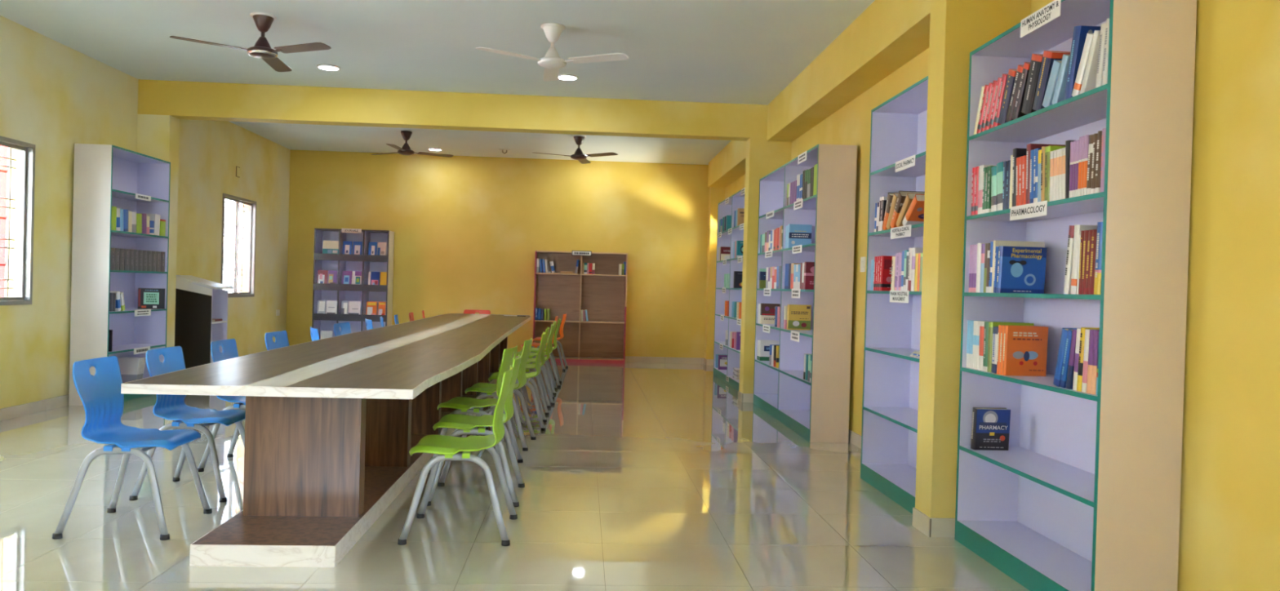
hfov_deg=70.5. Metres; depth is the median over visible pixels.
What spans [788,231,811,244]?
print
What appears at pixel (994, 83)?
book
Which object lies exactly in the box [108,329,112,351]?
book
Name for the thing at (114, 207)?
book
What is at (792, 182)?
book
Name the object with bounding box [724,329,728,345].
book
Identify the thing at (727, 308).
book
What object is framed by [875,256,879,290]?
book
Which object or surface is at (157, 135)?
column
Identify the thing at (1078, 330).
book
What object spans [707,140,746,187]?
beam
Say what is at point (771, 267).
book
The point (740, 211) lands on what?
book
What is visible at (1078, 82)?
book
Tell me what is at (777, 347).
book
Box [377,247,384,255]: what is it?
print
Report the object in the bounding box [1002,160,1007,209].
book
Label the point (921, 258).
book
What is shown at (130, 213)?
book
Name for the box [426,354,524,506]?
chair
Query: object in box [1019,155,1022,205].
book
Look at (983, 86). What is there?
book
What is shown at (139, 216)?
book
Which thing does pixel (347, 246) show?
print
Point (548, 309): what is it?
book
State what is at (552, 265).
book
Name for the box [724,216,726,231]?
book
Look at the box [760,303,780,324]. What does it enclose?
book
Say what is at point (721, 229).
book
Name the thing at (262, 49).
ceiling fan
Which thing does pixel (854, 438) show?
baseboard
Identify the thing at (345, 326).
chair
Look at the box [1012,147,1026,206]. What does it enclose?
book
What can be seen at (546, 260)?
book
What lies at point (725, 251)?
book
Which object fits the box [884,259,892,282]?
print
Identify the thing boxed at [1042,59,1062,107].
book
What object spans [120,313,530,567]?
conference table
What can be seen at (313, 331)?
chair
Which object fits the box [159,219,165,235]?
book
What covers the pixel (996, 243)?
book
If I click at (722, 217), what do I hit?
book
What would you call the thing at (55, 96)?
wall
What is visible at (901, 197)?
book
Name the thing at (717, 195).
column
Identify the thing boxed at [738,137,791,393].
column
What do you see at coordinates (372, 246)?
print
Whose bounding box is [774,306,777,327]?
book
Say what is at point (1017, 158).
book
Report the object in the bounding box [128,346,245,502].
chair
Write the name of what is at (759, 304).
book
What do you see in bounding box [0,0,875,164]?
ceiling
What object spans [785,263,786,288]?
book
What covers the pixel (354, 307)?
magazine
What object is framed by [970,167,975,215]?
book
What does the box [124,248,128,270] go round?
book
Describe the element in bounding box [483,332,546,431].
chair
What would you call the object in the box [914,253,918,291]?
book
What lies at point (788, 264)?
book
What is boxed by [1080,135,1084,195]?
book
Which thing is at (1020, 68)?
book
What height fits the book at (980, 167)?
0.240 m
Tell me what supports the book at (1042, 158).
on the bookcase at (1084, 495)
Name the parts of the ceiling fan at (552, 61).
blade, blade, motor, ceiling plate, blade arm, blade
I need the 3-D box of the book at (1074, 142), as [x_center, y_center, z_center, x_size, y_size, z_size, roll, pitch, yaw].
[1.795,-0.492,3.563,0.182,0.225,0.017,2,0,-4]
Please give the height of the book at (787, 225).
0.217 m
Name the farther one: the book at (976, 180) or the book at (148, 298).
the book at (148, 298)
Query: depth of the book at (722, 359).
12.60 m
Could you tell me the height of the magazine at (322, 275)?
0.284 m
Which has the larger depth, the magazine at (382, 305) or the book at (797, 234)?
the magazine at (382, 305)
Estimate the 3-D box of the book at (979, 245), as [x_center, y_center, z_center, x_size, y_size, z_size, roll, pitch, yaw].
[1.741,-0.132,4.402,0.204,0.240,0.042,2,1,-4]
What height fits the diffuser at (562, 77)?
0.006 m
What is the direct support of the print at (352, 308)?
attached to the magazine at (354, 307)
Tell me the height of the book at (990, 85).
0.234 m
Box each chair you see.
[52,355,212,540]
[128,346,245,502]
[196,338,245,471]
[265,330,288,350]
[310,326,319,341]
[333,322,351,336]
[364,318,373,329]
[379,315,384,327]
[394,314,399,324]
[397,364,517,546]
[408,312,414,321]
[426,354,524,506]
[428,345,523,474]
[461,337,536,451]
[463,309,490,314]
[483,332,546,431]
[497,327,551,415]
[512,320,557,395]
[512,324,555,404]
[520,315,558,376]
[520,318,561,387]
[532,313,568,370]
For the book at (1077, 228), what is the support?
on the bookcase at (1084, 495)
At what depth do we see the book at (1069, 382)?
3.54 m
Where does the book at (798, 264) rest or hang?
on the bookcase at (817, 410)
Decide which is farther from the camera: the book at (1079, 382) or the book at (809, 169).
the book at (809, 169)
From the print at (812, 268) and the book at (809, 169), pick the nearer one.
the book at (809, 169)
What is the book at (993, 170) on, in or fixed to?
on the bookcase at (1084, 495)
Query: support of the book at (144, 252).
on the bookcase at (106, 176)
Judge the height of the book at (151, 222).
0.143 m
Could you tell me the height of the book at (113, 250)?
0.205 m
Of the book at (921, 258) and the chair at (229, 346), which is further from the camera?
the chair at (229, 346)
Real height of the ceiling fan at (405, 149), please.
0.315 m
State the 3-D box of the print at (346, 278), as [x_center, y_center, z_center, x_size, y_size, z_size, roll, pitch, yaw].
[-4.536,-0.218,13.980,0.083,0.185,0.001,2,-9,-4]
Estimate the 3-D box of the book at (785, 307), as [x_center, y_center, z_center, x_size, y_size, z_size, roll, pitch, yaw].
[1.441,0.207,8.470,0.184,0.215,0.056,2,1,-4]
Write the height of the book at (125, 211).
0.214 m
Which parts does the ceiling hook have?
plate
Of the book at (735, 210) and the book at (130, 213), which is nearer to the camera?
the book at (130, 213)
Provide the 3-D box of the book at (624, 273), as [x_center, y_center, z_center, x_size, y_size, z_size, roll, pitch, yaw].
[-0.245,-0.431,14.438,0.033,0.210,0.204,2,1,-4]
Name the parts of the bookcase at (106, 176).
panel, panel, shelf, shelf, shelf, shelf, panel, panel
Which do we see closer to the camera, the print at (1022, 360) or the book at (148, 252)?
the print at (1022, 360)
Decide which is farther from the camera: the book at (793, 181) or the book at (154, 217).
the book at (154, 217)
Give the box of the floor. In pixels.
[0,361,1029,590]
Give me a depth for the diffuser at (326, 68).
8.60 m
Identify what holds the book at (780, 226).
on the bookcase at (817, 410)
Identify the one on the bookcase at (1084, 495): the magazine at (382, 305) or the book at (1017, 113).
the book at (1017, 113)
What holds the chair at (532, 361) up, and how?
on the floor
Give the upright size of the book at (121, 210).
0.214 m
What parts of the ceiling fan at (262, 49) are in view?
blade, blade arm, motor, ceiling plate, blade, blade arm, blade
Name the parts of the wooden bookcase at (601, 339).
panel, shelf, panel, shelf, shelf, panel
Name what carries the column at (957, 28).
on the floor
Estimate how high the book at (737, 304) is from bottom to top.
0.200 m
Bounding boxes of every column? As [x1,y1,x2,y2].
[136,114,179,347]
[704,187,724,359]
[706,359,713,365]
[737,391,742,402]
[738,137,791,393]
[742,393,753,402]
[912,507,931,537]
[915,0,1031,518]
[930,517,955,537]
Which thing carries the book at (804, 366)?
on the bookcase at (817, 410)
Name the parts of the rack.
panel, panel, panel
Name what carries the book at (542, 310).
on the wooden bookcase at (601, 339)
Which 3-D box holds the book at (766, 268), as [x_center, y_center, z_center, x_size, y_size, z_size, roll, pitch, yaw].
[1.396,-0.178,9.356,0.184,0.220,0.050,2,1,-4]
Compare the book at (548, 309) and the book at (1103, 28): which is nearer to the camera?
the book at (1103, 28)
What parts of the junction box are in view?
plate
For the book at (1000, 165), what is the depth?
4.18 m
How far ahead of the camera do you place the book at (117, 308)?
8.46 m
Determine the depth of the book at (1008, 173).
4.10 m
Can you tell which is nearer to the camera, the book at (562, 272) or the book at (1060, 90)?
the book at (1060, 90)
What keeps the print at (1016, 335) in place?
attached to the book at (1025, 347)
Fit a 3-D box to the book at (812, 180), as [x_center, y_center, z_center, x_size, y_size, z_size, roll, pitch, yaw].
[1.530,-0.945,7.568,0.184,0.250,0.049,2,1,-4]
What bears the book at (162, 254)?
on the bookcase at (106, 176)
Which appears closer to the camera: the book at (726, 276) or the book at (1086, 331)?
the book at (1086, 331)
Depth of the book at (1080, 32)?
3.57 m
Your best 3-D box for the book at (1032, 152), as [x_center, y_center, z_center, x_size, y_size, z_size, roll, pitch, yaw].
[1.778,-0.504,3.898,0.194,0.241,0.038,2,1,-4]
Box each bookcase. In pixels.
[68,143,170,405]
[533,250,627,363]
[713,186,745,391]
[753,143,857,443]
[860,75,928,514]
[954,0,1196,590]
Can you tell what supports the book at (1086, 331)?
on the bookcase at (1084, 495)
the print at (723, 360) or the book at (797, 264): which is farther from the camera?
the print at (723, 360)
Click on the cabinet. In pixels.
(198, 300)
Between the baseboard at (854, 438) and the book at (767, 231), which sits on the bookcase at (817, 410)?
the book at (767, 231)
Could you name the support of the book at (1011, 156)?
on the bookcase at (1084, 495)
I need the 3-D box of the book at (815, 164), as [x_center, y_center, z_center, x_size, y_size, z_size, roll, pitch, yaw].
[1.536,-0.949,7.465,0.184,0.260,0.044,2,1,-4]
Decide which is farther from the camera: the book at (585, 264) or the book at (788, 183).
the book at (585, 264)
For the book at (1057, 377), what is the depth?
3.62 m
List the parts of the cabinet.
panel, panel, panel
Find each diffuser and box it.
[319,66,338,70]
[558,75,576,79]
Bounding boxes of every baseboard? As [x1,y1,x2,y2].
[0,394,68,421]
[512,353,703,364]
[848,429,861,448]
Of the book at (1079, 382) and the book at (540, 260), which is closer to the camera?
the book at (1079, 382)
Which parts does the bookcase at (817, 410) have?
shelf, shelf, shelf, panel, shelf, shelf, panel, shelf, shelf, shelf, shelf, shelf, panel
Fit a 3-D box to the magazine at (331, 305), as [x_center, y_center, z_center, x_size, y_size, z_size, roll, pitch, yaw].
[-4.771,0.220,13.993,0.160,0.284,0.059,2,1,-4]
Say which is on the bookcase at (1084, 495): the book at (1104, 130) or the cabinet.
the book at (1104, 130)
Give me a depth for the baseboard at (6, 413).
7.71 m
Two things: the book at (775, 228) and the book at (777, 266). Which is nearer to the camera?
the book at (777, 266)
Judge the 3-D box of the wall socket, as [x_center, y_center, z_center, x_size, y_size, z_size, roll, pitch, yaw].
[-5.548,0.264,13.873,0.017,0.090,0.140,2,1,-4]
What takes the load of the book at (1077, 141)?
on the bookcase at (1084, 495)
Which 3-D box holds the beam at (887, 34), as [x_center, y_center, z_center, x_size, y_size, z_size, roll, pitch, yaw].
[1.676,-1.838,7.293,0.275,0.390,5.053,2,1,-4]
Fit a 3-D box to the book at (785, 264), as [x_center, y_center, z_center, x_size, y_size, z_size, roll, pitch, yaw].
[1.450,-0.176,8.490,0.184,0.235,0.039,2,2,-4]
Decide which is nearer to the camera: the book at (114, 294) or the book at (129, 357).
the book at (114, 294)
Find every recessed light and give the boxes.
[316,64,340,71]
[427,147,442,151]
[558,74,577,80]
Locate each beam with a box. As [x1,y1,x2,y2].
[137,79,768,141]
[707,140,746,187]
[766,0,930,142]
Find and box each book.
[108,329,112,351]
[109,293,113,311]
[110,247,115,270]
[110,291,120,311]
[111,206,113,230]
[112,293,115,311]
[113,206,116,230]
[114,248,119,270]
[115,208,119,231]
[118,358,139,383]
[119,248,124,270]
[120,208,123,231]
[120,292,124,311]
[120,357,141,379]
[123,208,128,231]
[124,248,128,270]
[124,356,145,378]
[128,211,132,232]
[128,248,133,271]
[128,249,137,271]
[128,357,142,379]
[132,211,136,232]
[136,213,142,233]
[137,213,146,233]
[137,249,142,271]
[137,288,164,309]
[139,357,144,379]
[142,250,146,271]
[145,216,149,234]
[146,213,159,235]
[146,250,151,271]
[149,220,154,235]
[151,250,155,271]
[153,251,160,271]
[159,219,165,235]
[160,251,164,271]
[211,318,222,321]
[534,307,538,319]
[536,258,539,272]
[537,308,542,319]
[539,258,542,272]
[541,308,544,319]
[542,258,546,272]
[544,259,548,272]
[544,308,546,319]
[546,308,550,319]
[547,260,551,272]
[550,261,555,272]
[560,271,572,273]
[574,259,579,273]
[583,262,586,274]
[585,309,588,321]
[588,263,591,274]
[591,263,595,274]
[618,263,622,275]
[621,263,624,275]
[623,262,626,275]
[715,354,727,368]
[717,355,727,369]
[718,247,719,261]
[720,218,722,231]
[720,246,730,260]
[722,217,724,231]
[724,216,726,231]
[724,274,726,287]
[724,300,727,315]
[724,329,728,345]
[725,215,731,230]
[725,273,728,288]
[726,301,728,315]
[727,273,729,288]
[729,331,741,347]
[731,301,735,317]
[731,332,736,347]
[733,210,735,226]
[733,241,734,258]
[733,271,742,288]
[733,302,737,317]
[733,333,736,349]
[734,240,736,257]
[735,209,737,226]
[735,332,740,350]
[736,240,743,257]
[736,302,738,318]
[737,208,744,226]
[738,302,741,319]
[756,339,762,359]
[759,268,766,288]
[759,303,760,323]
[759,340,779,360]
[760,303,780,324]
[765,267,767,288]
[766,231,768,251]
[766,266,770,288]
[767,230,769,250]
[768,344,777,364]
[769,266,771,288]
[770,266,772,288]
[771,266,773,288]
[771,345,773,365]
[773,266,774,288]
[773,266,775,288]
[773,345,779,366]
[774,228,777,250]
[774,266,777,288]
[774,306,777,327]
[775,346,779,368]
[776,227,777,249]
[776,266,777,288]
[777,266,778,288]
[777,266,780,288]
[777,306,780,327]
[778,226,780,249]
[779,226,781,249]
[779,266,782,288]
[780,225,782,248]
[783,306,787,328]
[784,263,786,288]
[785,226,786,248]
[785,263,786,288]
[786,183,788,205]
[786,223,812,248]
[786,225,788,248]
[786,263,787,288]
[786,263,789,288]
[786,304,811,330]
[788,182,790,204]
[788,263,790,288]
[789,182,791,204]
[789,263,791,288]
[790,262,792,288]
[791,182,793,204]
[791,262,800,288]
[792,181,795,203]
[793,264,795,288]
[794,180,796,201]
[794,264,795,288]
[795,174,798,200]
[795,264,796,288]
[795,264,798,288]
[797,173,801,200]
[797,264,799,288]
[798,264,800,288]
[799,174,801,199]
[800,173,802,199]
[800,262,804,289]
[801,262,804,288]
[802,170,804,198]
[803,169,805,199]
[803,262,814,289]
[803,353,811,379]
[804,169,806,199]
[804,354,808,380]
[805,169,807,198]
[806,168,808,198]
[807,354,811,381]
[808,168,810,197]
[809,167,812,196]
[809,355,811,382]
[811,166,813,195]
[813,164,815,195]
[814,164,817,195]
[870,259,874,290]
[873,256,876,290]
[874,203,877,231]
[875,202,879,231]
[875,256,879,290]
[877,256,880,290]
[878,196,881,231]
[879,255,892,290]
[880,196,887,231]
[882,192,893,230]
[886,192,898,229]
[889,191,924,227]
[890,256,895,290]
[894,253,897,290]
[896,192,924,226]
[896,252,899,290]
[898,252,902,290]
[900,251,904,290]
[902,194,924,226]
[902,249,909,290]
[905,251,908,290]
[907,248,912,291]
[911,247,923,291]
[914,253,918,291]
[916,253,920,291]
[919,253,922,291]
[965,320,979,367]
[968,244,972,292]
[968,320,1004,368]
[969,320,1000,368]
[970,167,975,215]
[970,244,974,292]
[970,407,1010,450]
[972,320,995,368]
[973,85,984,134]
[973,166,978,214]
[973,244,977,292]
[973,320,991,368]
[975,243,984,293]
[976,84,988,133]
[976,320,1013,369]
[977,164,996,214]
[978,320,1013,370]
[979,243,985,293]
[980,82,992,132]
[982,167,986,213]
[982,321,1025,371]
[983,243,987,293]
[984,80,997,130]
[984,166,989,213]
[986,165,995,213]
[986,243,990,293]
[986,321,1034,372]
[988,77,1001,128]
[988,241,993,293]
[991,165,996,212]
[991,240,1044,293]
[991,326,998,373]
[992,73,1008,127]
[993,246,999,293]
[995,245,1047,293]
[996,161,1003,210]
[996,324,1036,373]
[998,68,1017,124]
[999,324,1035,374]
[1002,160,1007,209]
[1002,325,1048,376]
[1005,64,1023,121]
[1005,160,1010,208]
[1008,155,1013,208]
[1012,62,1030,119]
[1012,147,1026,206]
[1016,157,1019,205]
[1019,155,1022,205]
[1021,53,1043,114]
[1022,155,1026,204]
[1026,143,1065,204]
[1030,149,1034,203]
[1032,50,1070,110]
[1033,148,1041,202]
[1037,149,1041,201]
[1040,146,1046,201]
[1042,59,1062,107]
[1044,145,1065,201]
[1049,151,1053,201]
[1051,53,1070,104]
[1052,150,1056,200]
[1053,328,1076,386]
[1055,149,1058,199]
[1057,148,1062,199]
[1059,328,1072,387]
[1061,147,1065,199]
[1063,25,1101,99]
[1063,225,1075,294]
[1065,140,1075,198]
[1066,328,1076,389]
[1069,141,1073,197]
[1070,224,1097,294]
[1071,32,1093,96]
[1072,141,1075,197]
[1072,328,1080,391]
[1075,139,1079,196]
[1076,235,1080,294]
[1076,327,1099,391]
[1077,136,1082,196]
[1078,231,1084,294]
[1080,30,1100,93]
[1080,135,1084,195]
[1081,230,1088,294]
[1081,328,1097,392]
[1083,134,1089,195]
[1085,229,1092,294]
[1086,134,1093,195]
[1086,329,1093,393]
[1088,229,1097,294]
[1090,133,1097,194]
[1090,329,1099,395]
[1093,222,1102,294]
[1094,130,1102,193]
[1095,22,1106,88]
[1095,331,1099,395]
[1100,128,1106,192]
[1102,17,1109,85]
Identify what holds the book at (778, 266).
on the bookcase at (817, 410)
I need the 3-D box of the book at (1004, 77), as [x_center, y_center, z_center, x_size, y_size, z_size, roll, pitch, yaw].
[1.763,-0.904,4.225,0.184,0.245,0.124,2,1,-4]
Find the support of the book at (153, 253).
on the bookcase at (106, 176)
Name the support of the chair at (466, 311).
on the floor
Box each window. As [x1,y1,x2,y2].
[0,135,35,305]
[220,193,256,297]
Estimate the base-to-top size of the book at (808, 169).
0.250 m
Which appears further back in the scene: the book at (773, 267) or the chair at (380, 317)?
the chair at (380, 317)
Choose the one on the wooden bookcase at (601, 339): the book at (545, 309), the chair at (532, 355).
the book at (545, 309)
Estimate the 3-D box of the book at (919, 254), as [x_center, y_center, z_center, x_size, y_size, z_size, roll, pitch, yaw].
[1.657,-0.129,5.101,0.184,0.215,0.037,2,2,-4]
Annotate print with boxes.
[137,288,159,307]
[318,273,324,283]
[322,248,338,253]
[328,274,335,284]
[343,275,349,284]
[344,244,350,253]
[348,308,359,314]
[354,244,359,254]
[355,271,361,284]
[371,245,374,254]
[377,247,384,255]
[720,253,729,260]
[720,356,727,366]
[762,306,775,315]
[764,346,769,351]
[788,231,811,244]
[809,266,814,273]
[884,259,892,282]
[916,207,924,218]
[1008,248,1042,292]
[1013,332,1041,340]
[1013,351,1043,370]
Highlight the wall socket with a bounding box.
[275,309,279,315]
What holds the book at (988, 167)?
on the bookcase at (1084, 495)
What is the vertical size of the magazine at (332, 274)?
0.284 m
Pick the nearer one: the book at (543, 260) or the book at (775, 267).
the book at (775, 267)
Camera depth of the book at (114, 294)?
8.38 m
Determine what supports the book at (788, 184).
on the bookcase at (817, 410)
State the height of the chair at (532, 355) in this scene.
0.802 m
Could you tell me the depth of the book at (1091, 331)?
3.40 m
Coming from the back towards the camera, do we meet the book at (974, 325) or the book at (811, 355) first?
the book at (811, 355)
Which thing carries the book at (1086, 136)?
on the bookcase at (1084, 495)
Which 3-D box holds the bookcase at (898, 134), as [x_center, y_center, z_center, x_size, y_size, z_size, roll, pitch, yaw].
[1.682,0.003,5.381,0.320,2.425,1.186,2,1,-4]
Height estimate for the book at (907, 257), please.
0.230 m
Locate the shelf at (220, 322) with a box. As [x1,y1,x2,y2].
[211,320,226,324]
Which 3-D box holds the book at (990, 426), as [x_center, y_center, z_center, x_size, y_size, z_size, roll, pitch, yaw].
[1.704,0.649,4.406,0.174,0.202,0.058,2,1,-4]
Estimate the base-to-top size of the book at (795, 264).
0.220 m
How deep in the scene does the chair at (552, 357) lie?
10.82 m
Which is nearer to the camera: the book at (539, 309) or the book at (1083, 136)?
the book at (1083, 136)
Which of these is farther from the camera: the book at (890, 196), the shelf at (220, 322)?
the shelf at (220, 322)
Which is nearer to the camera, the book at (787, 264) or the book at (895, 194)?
the book at (895, 194)
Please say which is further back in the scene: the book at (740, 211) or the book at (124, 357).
the book at (740, 211)
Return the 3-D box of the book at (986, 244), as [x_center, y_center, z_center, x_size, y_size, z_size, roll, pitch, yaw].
[1.736,-0.129,4.322,0.184,0.235,0.027,2,2,-4]
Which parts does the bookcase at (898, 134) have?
shelf, panel, shelf, shelf, shelf, shelf, panel, panel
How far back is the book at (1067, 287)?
3.57 m
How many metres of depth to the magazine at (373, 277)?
14.02 m
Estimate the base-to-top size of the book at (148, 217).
0.183 m
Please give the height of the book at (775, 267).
0.215 m
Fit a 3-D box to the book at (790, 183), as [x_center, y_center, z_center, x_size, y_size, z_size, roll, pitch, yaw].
[1.479,-0.934,8.359,0.184,0.210,0.056,2,1,-4]
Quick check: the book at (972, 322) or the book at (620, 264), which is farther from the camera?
the book at (620, 264)
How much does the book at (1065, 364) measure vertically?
0.236 m
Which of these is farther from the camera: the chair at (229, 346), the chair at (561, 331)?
the chair at (561, 331)
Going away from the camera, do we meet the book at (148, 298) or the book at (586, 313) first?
the book at (148, 298)
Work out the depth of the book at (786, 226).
8.50 m
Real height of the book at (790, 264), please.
0.235 m
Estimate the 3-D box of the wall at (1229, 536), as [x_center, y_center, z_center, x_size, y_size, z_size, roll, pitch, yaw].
[1.944,-0.249,6.132,0.200,3.530,17.200,2,1,-4]
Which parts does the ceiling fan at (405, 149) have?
blade, blade, motor, blade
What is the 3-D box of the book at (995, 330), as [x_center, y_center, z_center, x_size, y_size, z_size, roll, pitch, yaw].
[1.733,0.255,4.204,0.184,0.215,0.057,2,2,-4]
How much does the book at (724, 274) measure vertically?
0.190 m
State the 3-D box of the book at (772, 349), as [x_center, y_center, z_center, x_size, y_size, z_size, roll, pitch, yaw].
[1.399,0.599,8.976,0.184,0.200,0.056,2,1,-4]
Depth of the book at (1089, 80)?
3.47 m
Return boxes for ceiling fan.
[169,12,331,71]
[371,130,453,157]
[475,22,628,80]
[533,134,617,164]
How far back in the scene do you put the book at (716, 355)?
12.86 m
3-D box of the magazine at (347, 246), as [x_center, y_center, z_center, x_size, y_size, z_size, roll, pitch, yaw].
[-4.525,-0.698,13.986,0.140,0.284,0.059,2,1,-4]
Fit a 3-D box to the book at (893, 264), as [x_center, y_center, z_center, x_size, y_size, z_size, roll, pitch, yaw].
[1.624,-0.132,5.527,0.174,0.212,0.058,2,1,-4]
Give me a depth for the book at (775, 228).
8.93 m
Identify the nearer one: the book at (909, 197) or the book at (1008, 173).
the book at (1008, 173)
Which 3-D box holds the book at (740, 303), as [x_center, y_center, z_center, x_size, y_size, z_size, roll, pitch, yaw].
[1.302,0.186,11.078,0.184,0.200,0.067,2,1,-4]
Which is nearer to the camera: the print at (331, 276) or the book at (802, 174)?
the book at (802, 174)
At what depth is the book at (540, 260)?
14.26 m
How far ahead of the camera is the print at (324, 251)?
13.96 m
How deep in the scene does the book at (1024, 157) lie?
3.95 m
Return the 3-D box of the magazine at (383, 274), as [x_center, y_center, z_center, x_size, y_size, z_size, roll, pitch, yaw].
[-3.979,-0.223,14.038,0.100,0.284,0.059,2,1,-4]
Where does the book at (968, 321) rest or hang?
on the bookcase at (1084, 495)
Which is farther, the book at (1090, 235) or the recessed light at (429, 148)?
the recessed light at (429, 148)
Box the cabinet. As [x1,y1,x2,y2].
[174,275,233,368]
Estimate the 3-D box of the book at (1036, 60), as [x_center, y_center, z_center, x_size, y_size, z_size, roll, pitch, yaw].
[1.802,-0.912,3.927,0.226,0.267,0.174,2,1,-4]
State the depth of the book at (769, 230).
9.30 m
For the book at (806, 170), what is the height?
0.255 m
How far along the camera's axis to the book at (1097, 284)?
3.37 m
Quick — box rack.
[311,228,394,339]
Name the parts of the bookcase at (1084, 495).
panel, shelf, shelf, shelf, shelf, shelf, panel, panel, panel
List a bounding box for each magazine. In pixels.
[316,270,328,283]
[316,300,325,313]
[320,330,332,339]
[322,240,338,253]
[325,300,337,314]
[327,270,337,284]
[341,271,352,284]
[341,301,348,314]
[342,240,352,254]
[348,301,360,314]
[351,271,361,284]
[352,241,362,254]
[365,301,377,315]
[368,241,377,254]
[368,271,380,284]
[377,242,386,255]
[377,302,386,315]
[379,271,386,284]
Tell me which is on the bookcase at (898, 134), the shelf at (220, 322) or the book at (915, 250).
the book at (915, 250)
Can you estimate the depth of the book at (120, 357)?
8.91 m
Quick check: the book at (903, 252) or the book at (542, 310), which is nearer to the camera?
the book at (903, 252)
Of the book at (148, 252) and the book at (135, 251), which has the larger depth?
the book at (148, 252)
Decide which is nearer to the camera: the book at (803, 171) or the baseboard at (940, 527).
the baseboard at (940, 527)
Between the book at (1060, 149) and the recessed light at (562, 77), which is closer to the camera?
the book at (1060, 149)
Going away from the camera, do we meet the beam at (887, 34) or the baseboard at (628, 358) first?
the beam at (887, 34)
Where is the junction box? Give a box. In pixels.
[235,165,239,177]
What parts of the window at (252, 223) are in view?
sash, sash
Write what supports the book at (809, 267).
on the bookcase at (817, 410)
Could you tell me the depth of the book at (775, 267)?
8.88 m
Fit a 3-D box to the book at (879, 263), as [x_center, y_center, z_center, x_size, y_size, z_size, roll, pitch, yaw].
[1.614,-0.139,5.778,0.184,0.222,0.050,2,1,-4]
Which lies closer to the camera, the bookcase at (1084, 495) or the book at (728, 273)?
the bookcase at (1084, 495)
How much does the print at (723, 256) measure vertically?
0.100 m
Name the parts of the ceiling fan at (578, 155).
blade, motor, ceiling plate, blade, blade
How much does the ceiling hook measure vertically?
0.066 m
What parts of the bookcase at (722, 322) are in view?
shelf, shelf, panel, shelf, panel, shelf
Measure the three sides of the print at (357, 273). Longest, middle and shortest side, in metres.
0.200 x 0.098 x 0.001 m
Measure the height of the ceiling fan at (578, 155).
0.320 m
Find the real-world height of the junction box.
0.140 m
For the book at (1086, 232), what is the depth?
3.46 m
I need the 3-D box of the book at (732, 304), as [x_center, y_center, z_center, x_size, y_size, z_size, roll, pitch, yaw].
[1.268,0.180,11.607,0.184,0.200,0.067,2,1,-4]
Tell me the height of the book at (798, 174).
0.250 m
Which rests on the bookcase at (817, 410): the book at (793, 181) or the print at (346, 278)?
the book at (793, 181)
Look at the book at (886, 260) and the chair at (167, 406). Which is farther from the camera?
the book at (886, 260)
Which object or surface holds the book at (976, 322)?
on the bookcase at (1084, 495)
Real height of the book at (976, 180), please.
0.240 m
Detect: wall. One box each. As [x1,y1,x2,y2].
[0,15,290,408]
[285,149,709,358]
[724,0,1279,590]
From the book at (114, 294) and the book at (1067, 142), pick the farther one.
the book at (114, 294)
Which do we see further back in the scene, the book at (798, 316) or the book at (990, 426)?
the book at (798, 316)
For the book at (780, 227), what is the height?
0.220 m
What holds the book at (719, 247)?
on the bookcase at (722, 322)
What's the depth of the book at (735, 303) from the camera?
11.39 m
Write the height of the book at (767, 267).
0.220 m
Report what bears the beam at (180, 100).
attached to the ceiling
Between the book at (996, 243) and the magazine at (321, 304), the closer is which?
the book at (996, 243)
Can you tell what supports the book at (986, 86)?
on the bookcase at (1084, 495)
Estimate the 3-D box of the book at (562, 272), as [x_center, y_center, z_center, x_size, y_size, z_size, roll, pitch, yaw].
[-1.165,-0.365,14.360,0.190,0.030,0.144,2,1,-4]
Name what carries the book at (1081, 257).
on the bookcase at (1084, 495)
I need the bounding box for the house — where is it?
[0,145,241,297]
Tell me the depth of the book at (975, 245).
4.42 m
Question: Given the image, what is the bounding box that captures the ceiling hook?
[498,148,511,153]
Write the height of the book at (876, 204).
0.191 m
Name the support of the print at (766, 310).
attached to the book at (767, 311)
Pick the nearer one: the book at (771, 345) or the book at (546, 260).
the book at (771, 345)
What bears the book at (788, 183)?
on the bookcase at (817, 410)
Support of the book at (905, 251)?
on the bookcase at (898, 134)
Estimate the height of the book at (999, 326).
0.225 m
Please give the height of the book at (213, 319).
0.025 m
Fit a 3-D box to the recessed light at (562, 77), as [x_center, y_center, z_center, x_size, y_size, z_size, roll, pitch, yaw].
[-0.704,-2.106,8.740,0.216,0.014,0.216,2,1,-4]
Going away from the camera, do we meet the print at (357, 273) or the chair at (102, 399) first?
the chair at (102, 399)
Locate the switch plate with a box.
[860,256,866,271]
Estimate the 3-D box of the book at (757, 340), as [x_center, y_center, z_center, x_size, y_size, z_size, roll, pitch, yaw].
[1.352,0.586,9.724,0.184,0.210,0.056,2,1,-4]
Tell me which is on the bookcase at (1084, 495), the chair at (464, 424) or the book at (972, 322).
the book at (972, 322)
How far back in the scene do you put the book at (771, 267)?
9.09 m

